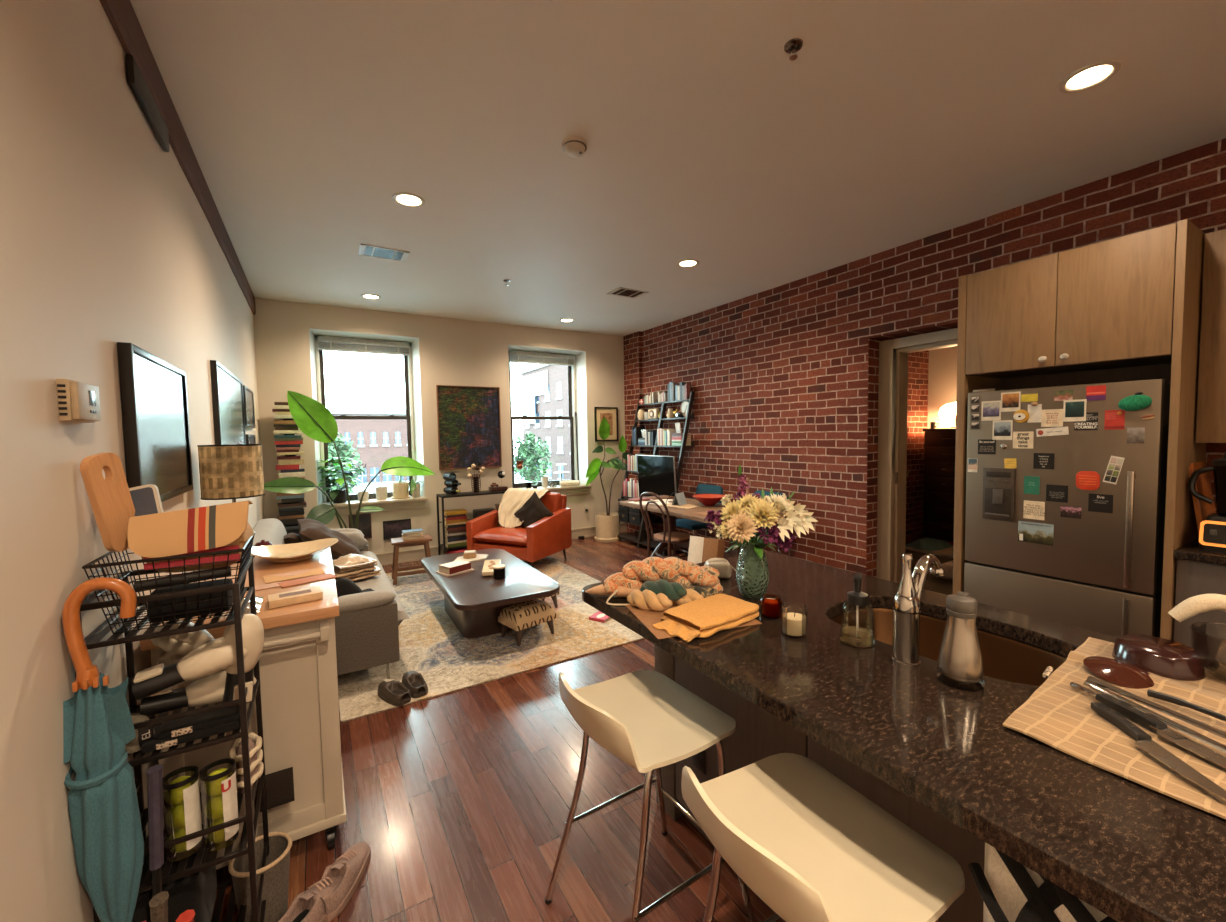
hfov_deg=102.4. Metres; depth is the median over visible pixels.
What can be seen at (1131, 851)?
island countertop
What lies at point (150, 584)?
book
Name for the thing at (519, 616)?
cushion
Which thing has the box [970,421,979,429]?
photo
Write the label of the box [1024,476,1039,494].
card
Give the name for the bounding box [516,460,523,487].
figure
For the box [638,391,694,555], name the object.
ladder bookshelf
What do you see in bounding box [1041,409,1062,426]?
card
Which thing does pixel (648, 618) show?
kraft paper
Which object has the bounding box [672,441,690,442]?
book
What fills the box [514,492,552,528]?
throw pillow
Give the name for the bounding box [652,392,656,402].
book
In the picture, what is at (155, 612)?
case
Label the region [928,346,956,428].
wall
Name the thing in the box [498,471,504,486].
globe ornament
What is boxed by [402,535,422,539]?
book
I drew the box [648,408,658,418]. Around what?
mantel clock
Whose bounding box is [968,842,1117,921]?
hanging bag
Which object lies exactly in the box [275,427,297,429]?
book
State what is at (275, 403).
book
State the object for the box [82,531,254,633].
wire basket
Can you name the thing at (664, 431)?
book
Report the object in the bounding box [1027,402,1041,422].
paper
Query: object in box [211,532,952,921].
floor
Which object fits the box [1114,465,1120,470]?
picture
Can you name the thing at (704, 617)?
towel
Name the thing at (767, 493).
dining chair
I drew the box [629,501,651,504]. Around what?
paper sheet
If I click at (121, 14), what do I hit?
ceiling beam
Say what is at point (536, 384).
billboard
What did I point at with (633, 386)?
wall pier
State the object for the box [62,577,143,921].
umbrella
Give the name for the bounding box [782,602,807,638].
jar candle
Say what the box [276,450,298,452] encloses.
book
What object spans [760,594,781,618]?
candle
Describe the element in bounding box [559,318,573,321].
recessed light
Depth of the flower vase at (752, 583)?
1.81 m
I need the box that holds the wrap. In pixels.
[141,706,240,752]
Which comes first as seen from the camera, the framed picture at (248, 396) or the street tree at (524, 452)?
the framed picture at (248, 396)
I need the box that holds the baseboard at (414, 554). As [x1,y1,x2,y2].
[375,523,626,565]
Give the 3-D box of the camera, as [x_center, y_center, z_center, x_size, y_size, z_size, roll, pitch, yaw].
[0.867,-0.602,6.479,0.080,0.065,0.090,-3,4,-31]
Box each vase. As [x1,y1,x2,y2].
[467,462,484,492]
[736,529,769,598]
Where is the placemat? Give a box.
[660,503,701,508]
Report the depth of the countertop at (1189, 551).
2.38 m
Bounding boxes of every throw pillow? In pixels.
[284,533,302,543]
[297,519,360,559]
[495,503,521,526]
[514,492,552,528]
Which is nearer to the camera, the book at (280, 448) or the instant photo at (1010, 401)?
the instant photo at (1010, 401)
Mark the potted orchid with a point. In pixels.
(359, 494)
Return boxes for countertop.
[582,552,1225,921]
[1174,538,1225,564]
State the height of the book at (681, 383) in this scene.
0.228 m
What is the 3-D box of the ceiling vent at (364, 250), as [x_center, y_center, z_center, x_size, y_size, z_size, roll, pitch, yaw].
[-1.876,-1.699,4.033,0.360,0.006,0.260,-3,4,-31]
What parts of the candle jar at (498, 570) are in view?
lid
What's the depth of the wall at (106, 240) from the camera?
1.16 m
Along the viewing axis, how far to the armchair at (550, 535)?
5.72 m
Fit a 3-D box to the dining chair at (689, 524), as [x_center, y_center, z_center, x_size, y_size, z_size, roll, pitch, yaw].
[0.995,0.747,5.923,0.495,0.900,0.460,-3,4,-31]
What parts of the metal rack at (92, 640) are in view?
post, post, rail, post, knit cap, crown, post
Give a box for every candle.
[746,478,748,494]
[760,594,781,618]
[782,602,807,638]
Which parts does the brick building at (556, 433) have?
cornice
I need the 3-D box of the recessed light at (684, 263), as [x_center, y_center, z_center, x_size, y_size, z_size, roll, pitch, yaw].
[0.669,-1.763,4.402,0.196,0.008,0.196,-3,4,-31]
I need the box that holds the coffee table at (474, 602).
[421,549,559,637]
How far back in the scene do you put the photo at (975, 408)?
3.13 m
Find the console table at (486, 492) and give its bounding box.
[436,490,505,554]
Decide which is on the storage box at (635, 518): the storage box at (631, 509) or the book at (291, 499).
the storage box at (631, 509)
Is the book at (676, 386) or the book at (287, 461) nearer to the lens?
the book at (287, 461)
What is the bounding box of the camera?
[676,413,682,417]
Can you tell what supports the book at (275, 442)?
on the book at (284, 445)
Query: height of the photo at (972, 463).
0.087 m
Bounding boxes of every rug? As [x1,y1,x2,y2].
[337,556,644,722]
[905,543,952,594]
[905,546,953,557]
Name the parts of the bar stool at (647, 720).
leg, leg, leg, leg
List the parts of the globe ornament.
globe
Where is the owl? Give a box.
[637,409,644,419]
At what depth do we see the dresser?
6.56 m
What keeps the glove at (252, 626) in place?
on the metal rack at (92, 640)
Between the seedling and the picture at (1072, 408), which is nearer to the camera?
the picture at (1072, 408)
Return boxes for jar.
[493,564,505,579]
[1213,465,1225,516]
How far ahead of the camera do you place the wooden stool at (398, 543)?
5.22 m
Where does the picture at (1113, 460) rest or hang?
on the refrigerator
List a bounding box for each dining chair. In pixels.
[671,484,722,555]
[727,490,787,553]
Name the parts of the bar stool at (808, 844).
leg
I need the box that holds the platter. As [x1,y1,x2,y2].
[251,538,337,562]
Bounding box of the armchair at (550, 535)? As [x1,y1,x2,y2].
[466,492,571,567]
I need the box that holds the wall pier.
[623,331,643,531]
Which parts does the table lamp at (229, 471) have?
lamp shade, shade trim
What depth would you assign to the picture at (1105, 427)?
2.59 m
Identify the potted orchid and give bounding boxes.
[357,464,368,500]
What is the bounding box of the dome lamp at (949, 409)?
[938,402,955,427]
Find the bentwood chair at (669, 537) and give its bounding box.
[639,492,691,557]
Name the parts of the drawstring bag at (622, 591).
cord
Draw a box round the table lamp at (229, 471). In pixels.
[197,444,264,558]
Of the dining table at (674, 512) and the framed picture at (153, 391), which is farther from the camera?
the dining table at (674, 512)
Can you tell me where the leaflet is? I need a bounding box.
[440,560,469,567]
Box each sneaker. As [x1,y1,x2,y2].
[278,876,342,921]
[312,842,369,921]
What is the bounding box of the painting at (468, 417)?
[436,385,501,469]
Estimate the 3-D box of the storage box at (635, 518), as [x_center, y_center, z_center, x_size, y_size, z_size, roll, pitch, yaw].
[0.404,0.783,6.841,0.268,0.150,0.263,-3,4,-31]
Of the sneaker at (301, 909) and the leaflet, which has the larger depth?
the leaflet
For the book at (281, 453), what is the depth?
5.23 m
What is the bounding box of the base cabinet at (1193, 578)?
[1173,558,1225,662]
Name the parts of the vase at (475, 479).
glass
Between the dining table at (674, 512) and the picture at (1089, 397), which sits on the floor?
the dining table at (674, 512)
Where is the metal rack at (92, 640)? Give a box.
[75,556,268,921]
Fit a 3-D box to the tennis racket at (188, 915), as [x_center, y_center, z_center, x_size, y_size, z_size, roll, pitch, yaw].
[-1.001,1.271,1.163,0.055,0.417,0.037,1,4,39]
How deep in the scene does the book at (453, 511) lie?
6.07 m
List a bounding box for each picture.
[117,342,192,501]
[210,360,245,444]
[243,385,254,427]
[246,434,255,443]
[600,413,612,434]
[972,397,978,402]
[972,405,978,411]
[972,414,978,419]
[972,422,978,428]
[983,402,999,416]
[994,422,1010,435]
[1002,393,1018,407]
[1065,401,1083,416]
[1086,395,1105,400]
[1104,426,1123,428]
[1104,475,1110,481]
[1106,469,1112,475]
[1108,463,1114,469]
[1110,457,1116,463]
[1110,476,1116,482]
[1112,471,1118,476]
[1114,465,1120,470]
[1116,459,1122,464]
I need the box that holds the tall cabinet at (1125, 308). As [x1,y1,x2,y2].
[953,219,1205,640]
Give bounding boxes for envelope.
[246,582,279,592]
[263,567,325,583]
[278,573,336,587]
[696,512,715,515]
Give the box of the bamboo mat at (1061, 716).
[1003,637,1225,818]
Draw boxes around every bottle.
[443,487,460,493]
[444,480,460,486]
[840,600,874,647]
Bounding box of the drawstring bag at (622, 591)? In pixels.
[585,584,636,605]
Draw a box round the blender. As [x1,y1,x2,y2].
[1188,453,1225,553]
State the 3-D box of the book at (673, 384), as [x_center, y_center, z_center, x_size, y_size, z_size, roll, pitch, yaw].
[0.819,-0.924,6.578,0.060,0.240,0.040,-3,4,-31]
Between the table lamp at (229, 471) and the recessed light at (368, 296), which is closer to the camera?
the table lamp at (229, 471)
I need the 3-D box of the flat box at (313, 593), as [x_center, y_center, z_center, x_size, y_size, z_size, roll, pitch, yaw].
[-1.176,0.503,1.824,0.165,0.026,0.095,-3,4,-37]
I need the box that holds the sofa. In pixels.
[252,518,409,678]
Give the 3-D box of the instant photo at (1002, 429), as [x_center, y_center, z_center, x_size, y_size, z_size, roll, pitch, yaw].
[2.380,-0.188,3.011,0.002,0.119,0.102,-3,4,-31]
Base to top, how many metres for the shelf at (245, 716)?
0.102 m
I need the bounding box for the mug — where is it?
[930,422,937,428]
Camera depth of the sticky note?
2.98 m
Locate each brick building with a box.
[327,408,408,485]
[519,364,570,480]
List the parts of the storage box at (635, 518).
lid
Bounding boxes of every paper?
[626,605,761,638]
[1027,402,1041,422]
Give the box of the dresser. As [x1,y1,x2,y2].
[922,428,955,541]
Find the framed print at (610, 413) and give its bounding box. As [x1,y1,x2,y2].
[594,407,617,441]
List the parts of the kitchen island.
panel, panel, panel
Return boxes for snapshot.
[644,412,647,419]
[675,423,680,432]
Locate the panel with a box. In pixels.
[254,767,294,811]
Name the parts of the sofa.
backrest, arm, arm, leg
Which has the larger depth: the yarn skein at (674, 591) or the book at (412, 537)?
the book at (412, 537)
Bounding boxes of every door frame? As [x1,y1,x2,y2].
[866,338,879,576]
[876,328,957,582]
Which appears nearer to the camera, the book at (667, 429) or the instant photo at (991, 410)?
the instant photo at (991, 410)
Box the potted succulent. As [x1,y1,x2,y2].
[532,480,537,488]
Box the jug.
[667,408,674,417]
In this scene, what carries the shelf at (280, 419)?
on the floor
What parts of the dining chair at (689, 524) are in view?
seat, backrest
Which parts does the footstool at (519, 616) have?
leg, leg, leg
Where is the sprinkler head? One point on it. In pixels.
(796, 41)
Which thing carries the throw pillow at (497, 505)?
on the armchair at (550, 535)
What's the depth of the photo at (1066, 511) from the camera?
2.75 m
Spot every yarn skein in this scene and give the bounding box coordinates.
[603,572,644,596]
[622,557,691,581]
[627,589,671,611]
[640,579,686,600]
[669,561,719,588]
[671,589,703,606]
[688,586,717,597]
[712,582,722,593]
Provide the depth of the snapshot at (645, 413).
7.13 m
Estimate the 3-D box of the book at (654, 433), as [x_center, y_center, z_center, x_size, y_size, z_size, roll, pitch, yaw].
[0.606,-0.314,6.817,0.150,0.190,0.024,-3,4,-31]
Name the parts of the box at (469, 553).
lid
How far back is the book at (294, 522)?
5.25 m
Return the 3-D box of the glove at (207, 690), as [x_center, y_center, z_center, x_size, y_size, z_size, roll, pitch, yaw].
[-1.153,0.644,1.382,0.247,0.083,0.110,-3,4,-37]
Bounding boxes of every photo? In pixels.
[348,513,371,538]
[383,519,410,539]
[968,458,977,471]
[970,396,979,403]
[970,404,979,412]
[970,413,979,420]
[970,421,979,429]
[981,400,1000,420]
[992,420,1012,439]
[1001,391,1020,411]
[1054,390,1072,400]
[1060,506,1081,518]
[1063,399,1086,421]
[1127,427,1144,442]
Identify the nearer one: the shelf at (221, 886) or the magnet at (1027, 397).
the shelf at (221, 886)
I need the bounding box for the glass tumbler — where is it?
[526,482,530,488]
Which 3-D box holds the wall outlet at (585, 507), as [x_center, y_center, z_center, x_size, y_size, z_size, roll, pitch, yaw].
[-0.396,0.724,7.376,0.072,0.114,0.030,-3,4,-31]
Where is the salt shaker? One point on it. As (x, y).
(960, 656)
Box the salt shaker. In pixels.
[937,591,983,690]
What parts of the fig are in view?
stem, stem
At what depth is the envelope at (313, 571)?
2.16 m
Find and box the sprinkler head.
[784,38,802,60]
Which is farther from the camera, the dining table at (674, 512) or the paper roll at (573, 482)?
the paper roll at (573, 482)
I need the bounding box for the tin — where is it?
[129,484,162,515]
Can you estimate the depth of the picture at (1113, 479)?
2.60 m
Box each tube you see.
[162,766,202,861]
[199,758,238,851]
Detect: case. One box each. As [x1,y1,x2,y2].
[147,578,232,622]
[473,508,495,518]
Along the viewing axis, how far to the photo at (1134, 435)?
2.52 m
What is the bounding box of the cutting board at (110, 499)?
[80,453,134,551]
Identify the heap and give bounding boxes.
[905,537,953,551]
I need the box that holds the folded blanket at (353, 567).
[332,554,380,581]
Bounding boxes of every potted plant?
[264,390,434,528]
[540,468,549,487]
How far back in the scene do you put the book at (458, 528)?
6.06 m
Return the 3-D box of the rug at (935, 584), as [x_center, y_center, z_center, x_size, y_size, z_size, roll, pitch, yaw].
[3.425,1.169,5.558,2.000,0.008,1.570,-3,4,-31]
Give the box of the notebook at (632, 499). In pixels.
[628,497,649,501]
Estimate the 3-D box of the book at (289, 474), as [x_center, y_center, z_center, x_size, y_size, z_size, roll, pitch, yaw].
[-3.467,0.144,5.323,0.236,0.052,0.176,-3,4,-32]
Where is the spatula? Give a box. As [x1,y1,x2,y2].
[1147,689,1225,720]
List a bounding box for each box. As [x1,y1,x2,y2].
[268,586,322,608]
[463,550,475,558]
[488,486,507,491]
[618,498,629,510]
[618,509,628,521]
[629,507,650,513]
[629,512,654,524]
[688,536,724,563]
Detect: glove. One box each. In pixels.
[132,638,248,699]
[140,671,255,716]
[151,621,214,655]
[220,614,263,707]
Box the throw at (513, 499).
[498,488,552,527]
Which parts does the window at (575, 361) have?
sash, sash, sill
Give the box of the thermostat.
[56,379,100,422]
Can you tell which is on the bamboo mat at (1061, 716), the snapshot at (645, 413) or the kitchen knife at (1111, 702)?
the kitchen knife at (1111, 702)
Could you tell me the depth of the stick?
7.42 m
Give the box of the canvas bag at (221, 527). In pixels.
[128,500,253,572]
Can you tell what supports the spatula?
on the bamboo mat at (1061, 716)
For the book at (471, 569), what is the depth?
4.08 m
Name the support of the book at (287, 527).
on the book at (293, 530)
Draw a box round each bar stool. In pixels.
[545,670,755,921]
[681,753,964,921]
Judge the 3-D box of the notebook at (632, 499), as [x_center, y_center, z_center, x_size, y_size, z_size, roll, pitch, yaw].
[0.309,0.452,5.799,0.220,0.020,0.140,-3,4,-31]
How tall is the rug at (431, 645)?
0.011 m
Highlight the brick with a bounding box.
[704,558,737,577]
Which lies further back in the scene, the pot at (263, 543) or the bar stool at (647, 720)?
the pot at (263, 543)
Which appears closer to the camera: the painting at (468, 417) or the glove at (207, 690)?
the glove at (207, 690)
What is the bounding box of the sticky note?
[1004,458,1016,467]
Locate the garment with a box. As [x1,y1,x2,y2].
[336,578,374,596]
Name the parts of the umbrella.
handle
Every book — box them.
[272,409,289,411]
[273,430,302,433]
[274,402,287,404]
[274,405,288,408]
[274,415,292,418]
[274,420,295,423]
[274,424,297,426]
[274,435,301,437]
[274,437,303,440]
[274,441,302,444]
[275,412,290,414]
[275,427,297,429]
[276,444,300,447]
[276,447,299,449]
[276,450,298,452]
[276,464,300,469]
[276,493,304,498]
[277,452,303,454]
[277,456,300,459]
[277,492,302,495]
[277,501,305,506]
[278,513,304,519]
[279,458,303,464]
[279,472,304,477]
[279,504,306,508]
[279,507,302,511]
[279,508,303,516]
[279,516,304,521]
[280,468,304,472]
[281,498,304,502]
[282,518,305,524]
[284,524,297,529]
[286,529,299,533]
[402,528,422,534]
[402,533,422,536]
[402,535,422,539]
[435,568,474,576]
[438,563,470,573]
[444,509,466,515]
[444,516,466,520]
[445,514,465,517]
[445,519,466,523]
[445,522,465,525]
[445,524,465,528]
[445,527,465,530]
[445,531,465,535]
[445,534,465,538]
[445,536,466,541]
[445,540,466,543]
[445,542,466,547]
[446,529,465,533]
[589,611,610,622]
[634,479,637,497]
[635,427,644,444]
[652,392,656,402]
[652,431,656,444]
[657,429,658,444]
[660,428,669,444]
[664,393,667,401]
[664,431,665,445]
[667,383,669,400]
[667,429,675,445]
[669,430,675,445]
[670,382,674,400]
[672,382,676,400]
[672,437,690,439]
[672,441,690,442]
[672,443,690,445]
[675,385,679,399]
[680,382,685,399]
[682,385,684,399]
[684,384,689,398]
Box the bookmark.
[1036,426,1068,436]
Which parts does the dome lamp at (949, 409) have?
lamp shade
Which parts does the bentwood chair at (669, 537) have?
leg, leg, seat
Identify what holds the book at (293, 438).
on the book at (275, 442)
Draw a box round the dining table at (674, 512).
[619,498,786,557]
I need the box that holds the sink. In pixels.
[830,607,1066,685]
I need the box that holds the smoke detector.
[562,136,586,157]
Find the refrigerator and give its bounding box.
[964,379,1170,637]
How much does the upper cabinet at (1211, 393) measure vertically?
1.060 m
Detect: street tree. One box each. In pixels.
[328,433,364,493]
[513,431,551,481]
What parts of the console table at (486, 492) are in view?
leg, leg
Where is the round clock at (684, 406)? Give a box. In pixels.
[681,401,691,416]
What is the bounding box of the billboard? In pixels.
[523,370,547,397]
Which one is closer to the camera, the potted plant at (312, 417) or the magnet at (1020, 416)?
the magnet at (1020, 416)
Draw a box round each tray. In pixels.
[454,554,488,561]
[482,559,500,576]
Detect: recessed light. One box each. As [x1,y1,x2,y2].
[361,294,380,298]
[392,192,424,207]
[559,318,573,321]
[677,259,698,267]
[1059,60,1120,92]
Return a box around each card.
[672,492,686,505]
[978,439,995,453]
[1013,431,1033,448]
[1023,500,1046,519]
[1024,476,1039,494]
[1033,453,1054,468]
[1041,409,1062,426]
[1046,484,1067,502]
[1074,412,1097,429]
[1088,493,1112,512]
[1104,410,1124,429]
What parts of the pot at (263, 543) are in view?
lid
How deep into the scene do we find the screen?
6.38 m
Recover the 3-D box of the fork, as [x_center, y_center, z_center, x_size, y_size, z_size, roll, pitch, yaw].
[1.068,0.520,1.035,0.023,0.014,0.210,-1,3,-3]
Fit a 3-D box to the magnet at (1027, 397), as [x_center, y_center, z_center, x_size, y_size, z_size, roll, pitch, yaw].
[2.444,-0.370,2.891,0.002,0.043,0.079,-3,4,-31]
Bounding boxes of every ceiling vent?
[358,244,409,261]
[607,287,648,297]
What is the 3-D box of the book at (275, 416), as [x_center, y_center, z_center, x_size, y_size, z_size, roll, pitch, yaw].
[-3.482,-0.472,5.288,0.242,0.037,0.183,-3,4,-31]
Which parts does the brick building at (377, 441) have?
cornice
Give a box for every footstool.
[498,599,556,645]
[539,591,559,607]
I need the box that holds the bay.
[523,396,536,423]
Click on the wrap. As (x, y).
(191, 728)
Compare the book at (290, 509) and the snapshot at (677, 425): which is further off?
the snapshot at (677, 425)
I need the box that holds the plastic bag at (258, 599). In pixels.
[220,596,263,619]
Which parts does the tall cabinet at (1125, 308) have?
door, knob, knob, door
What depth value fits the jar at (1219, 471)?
2.38 m
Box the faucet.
[891,553,944,665]
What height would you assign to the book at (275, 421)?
0.043 m
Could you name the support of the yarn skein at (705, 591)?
on the kraft paper at (648, 618)
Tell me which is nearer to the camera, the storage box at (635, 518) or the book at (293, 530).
the book at (293, 530)
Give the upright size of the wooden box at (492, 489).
0.055 m
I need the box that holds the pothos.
[317,457,362,502]
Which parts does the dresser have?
drawer, drawer, drawer, drawer, drawer, drawer, drawer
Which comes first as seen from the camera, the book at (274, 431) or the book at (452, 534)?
the book at (274, 431)
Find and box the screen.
[637,455,676,496]
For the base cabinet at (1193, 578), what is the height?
0.868 m
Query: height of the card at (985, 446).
0.093 m
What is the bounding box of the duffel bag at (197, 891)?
[132,824,216,921]
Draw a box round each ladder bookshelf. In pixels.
[617,398,666,547]
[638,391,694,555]
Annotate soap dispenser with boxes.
[840,572,874,647]
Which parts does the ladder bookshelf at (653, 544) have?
ladder rail, shelf, shelf, shelf, ladder rail, shelf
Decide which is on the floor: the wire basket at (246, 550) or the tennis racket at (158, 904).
the tennis racket at (158, 904)
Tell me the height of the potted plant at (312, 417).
2.024 m
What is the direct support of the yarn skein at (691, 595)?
on the kraft paper at (648, 618)
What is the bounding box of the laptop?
[645,495,673,499]
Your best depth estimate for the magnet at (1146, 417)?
2.48 m
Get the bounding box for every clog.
[377,679,410,705]
[402,671,427,697]
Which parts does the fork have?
handle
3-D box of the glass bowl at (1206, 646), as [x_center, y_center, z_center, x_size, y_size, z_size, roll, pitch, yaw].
[1.473,0.460,1.152,0.166,0.110,0.166,-3,4,-31]
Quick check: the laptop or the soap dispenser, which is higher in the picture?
the laptop
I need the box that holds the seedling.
[375,484,387,499]
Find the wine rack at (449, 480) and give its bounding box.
[443,471,458,494]
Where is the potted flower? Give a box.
[410,475,422,497]
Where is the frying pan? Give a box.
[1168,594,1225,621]
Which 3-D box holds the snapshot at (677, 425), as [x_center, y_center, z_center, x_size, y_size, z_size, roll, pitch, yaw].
[0.857,-0.429,6.374,0.066,0.130,0.100,-3,4,-31]
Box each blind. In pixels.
[317,335,408,355]
[508,350,574,365]
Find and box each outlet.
[584,505,587,512]
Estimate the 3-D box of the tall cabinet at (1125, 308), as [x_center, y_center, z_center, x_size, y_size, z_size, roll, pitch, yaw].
[2.747,0.067,2.975,0.634,2.505,0.975,-3,4,-31]
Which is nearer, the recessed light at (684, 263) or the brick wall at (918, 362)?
the recessed light at (684, 263)
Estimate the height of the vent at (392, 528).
0.225 m
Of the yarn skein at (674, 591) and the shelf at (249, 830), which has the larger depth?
the yarn skein at (674, 591)
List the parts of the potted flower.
pot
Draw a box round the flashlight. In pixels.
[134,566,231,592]
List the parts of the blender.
handle, control panel, lid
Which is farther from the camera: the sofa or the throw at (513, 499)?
the throw at (513, 499)
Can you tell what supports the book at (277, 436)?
on the book at (293, 438)
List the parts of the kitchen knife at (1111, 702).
handle, blade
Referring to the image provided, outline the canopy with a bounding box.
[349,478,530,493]
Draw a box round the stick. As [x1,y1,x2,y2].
[575,412,578,479]
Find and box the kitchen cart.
[140,547,346,869]
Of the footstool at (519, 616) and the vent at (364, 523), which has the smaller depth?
the footstool at (519, 616)
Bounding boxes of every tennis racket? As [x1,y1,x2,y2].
[146,764,163,897]
[149,891,168,921]
[176,910,194,921]
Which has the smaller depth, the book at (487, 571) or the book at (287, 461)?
the book at (487, 571)
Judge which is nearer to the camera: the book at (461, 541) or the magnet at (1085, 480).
the magnet at (1085, 480)
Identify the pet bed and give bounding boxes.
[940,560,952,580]
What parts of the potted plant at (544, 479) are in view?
pot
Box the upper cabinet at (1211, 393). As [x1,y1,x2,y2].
[1195,229,1225,442]
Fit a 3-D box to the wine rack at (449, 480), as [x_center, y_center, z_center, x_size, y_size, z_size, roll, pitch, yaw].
[-1.987,0.275,6.091,0.140,0.278,0.170,1,4,39]
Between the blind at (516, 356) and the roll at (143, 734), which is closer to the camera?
the roll at (143, 734)
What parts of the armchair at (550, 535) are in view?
arm, seat, arm, frame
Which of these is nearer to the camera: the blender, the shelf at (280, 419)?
the blender
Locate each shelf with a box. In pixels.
[84,586,253,649]
[127,677,258,766]
[136,748,264,893]
[213,841,267,921]
[280,419,296,524]
[439,544,466,549]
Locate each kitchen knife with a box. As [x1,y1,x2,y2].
[1091,702,1225,799]
[1095,693,1225,767]
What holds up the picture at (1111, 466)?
on the refrigerator
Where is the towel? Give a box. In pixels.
[652,594,758,641]
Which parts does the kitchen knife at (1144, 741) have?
handle, blade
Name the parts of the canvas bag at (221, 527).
red trim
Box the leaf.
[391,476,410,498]
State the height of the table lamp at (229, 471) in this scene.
0.577 m
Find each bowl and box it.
[692,494,723,505]
[1083,656,1153,688]
[1189,622,1225,681]
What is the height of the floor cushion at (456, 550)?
0.150 m
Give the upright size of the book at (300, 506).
0.023 m
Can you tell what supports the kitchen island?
on the floor
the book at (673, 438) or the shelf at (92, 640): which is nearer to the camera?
the shelf at (92, 640)
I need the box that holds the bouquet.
[704,465,817,558]
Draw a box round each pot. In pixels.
[254,540,272,546]
[333,489,346,502]
[392,481,408,497]
[595,512,620,542]
[1112,634,1205,679]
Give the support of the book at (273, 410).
on the book at (276, 413)
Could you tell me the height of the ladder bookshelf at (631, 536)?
2.060 m
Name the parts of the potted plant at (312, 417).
stem, stem, stem, stem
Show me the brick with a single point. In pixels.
(722, 565)
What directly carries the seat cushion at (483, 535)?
on the armchair at (550, 535)
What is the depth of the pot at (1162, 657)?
1.21 m
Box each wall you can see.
[0,0,263,921]
[253,298,625,553]
[642,138,1225,574]
[906,350,928,536]
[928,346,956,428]
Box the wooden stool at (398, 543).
[390,535,431,584]
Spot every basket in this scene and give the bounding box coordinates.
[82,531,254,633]
[228,831,291,921]
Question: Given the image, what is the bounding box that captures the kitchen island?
[654,644,984,921]
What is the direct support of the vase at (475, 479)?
on the console table at (486, 492)
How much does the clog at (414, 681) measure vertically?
0.082 m
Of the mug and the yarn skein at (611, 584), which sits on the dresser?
the mug
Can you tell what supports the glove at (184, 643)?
on the glove at (207, 690)
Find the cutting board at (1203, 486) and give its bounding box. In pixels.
[1189,461,1215,532]
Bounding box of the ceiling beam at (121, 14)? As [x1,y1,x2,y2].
[99,0,255,314]
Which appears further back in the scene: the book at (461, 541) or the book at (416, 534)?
the book at (461, 541)
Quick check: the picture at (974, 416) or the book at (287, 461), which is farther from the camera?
the book at (287, 461)
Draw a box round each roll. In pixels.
[126,713,154,753]
[560,480,570,485]
[570,480,579,485]
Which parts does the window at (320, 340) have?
sash, sash, sill, cord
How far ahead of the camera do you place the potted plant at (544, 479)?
7.10 m
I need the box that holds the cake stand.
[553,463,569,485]
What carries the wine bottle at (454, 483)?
in the wine rack at (449, 480)
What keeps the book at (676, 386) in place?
in the ladder bookshelf at (653, 544)
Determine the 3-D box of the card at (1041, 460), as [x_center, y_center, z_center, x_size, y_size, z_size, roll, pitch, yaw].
[2.489,0.001,2.846,0.002,0.092,0.095,-3,4,-31]
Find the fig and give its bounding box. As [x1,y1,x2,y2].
[586,417,628,542]
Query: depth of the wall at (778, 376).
4.65 m
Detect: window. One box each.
[309,329,427,515]
[508,345,590,494]
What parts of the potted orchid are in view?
pot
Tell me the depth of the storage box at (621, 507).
7.03 m
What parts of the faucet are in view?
lever, spout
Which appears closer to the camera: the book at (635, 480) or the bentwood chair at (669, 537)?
the bentwood chair at (669, 537)
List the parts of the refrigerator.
dispenser lever, dispenser frame, door, photo strip, handle, handle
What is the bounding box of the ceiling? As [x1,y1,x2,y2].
[130,0,1225,335]
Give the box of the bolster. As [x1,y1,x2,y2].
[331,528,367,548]
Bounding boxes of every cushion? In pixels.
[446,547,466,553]
[473,525,526,545]
[498,599,556,630]
[540,492,561,512]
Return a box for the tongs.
[1083,676,1225,752]
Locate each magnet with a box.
[1000,444,1006,448]
[1013,410,1028,422]
[1021,394,1037,401]
[1076,471,1099,489]
[1086,385,1105,400]
[1118,392,1151,410]
[1141,415,1154,419]
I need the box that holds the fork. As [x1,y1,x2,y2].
[1070,682,1186,738]
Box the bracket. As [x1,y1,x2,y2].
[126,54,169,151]
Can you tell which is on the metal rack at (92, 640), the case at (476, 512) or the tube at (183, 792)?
the tube at (183, 792)
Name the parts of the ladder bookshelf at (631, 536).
ladder rail, shelf, shelf, shelf, shelf, ladder rail, shelf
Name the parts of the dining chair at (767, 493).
backrest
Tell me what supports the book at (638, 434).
in the ladder bookshelf at (631, 536)
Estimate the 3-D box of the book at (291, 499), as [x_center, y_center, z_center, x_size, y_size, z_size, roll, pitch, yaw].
[-3.464,0.416,5.336,0.204,0.038,0.183,-3,4,-31]
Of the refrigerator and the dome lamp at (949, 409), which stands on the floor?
the refrigerator
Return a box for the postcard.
[1018,521,1053,545]
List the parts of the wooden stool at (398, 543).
leg, leg, seat, leg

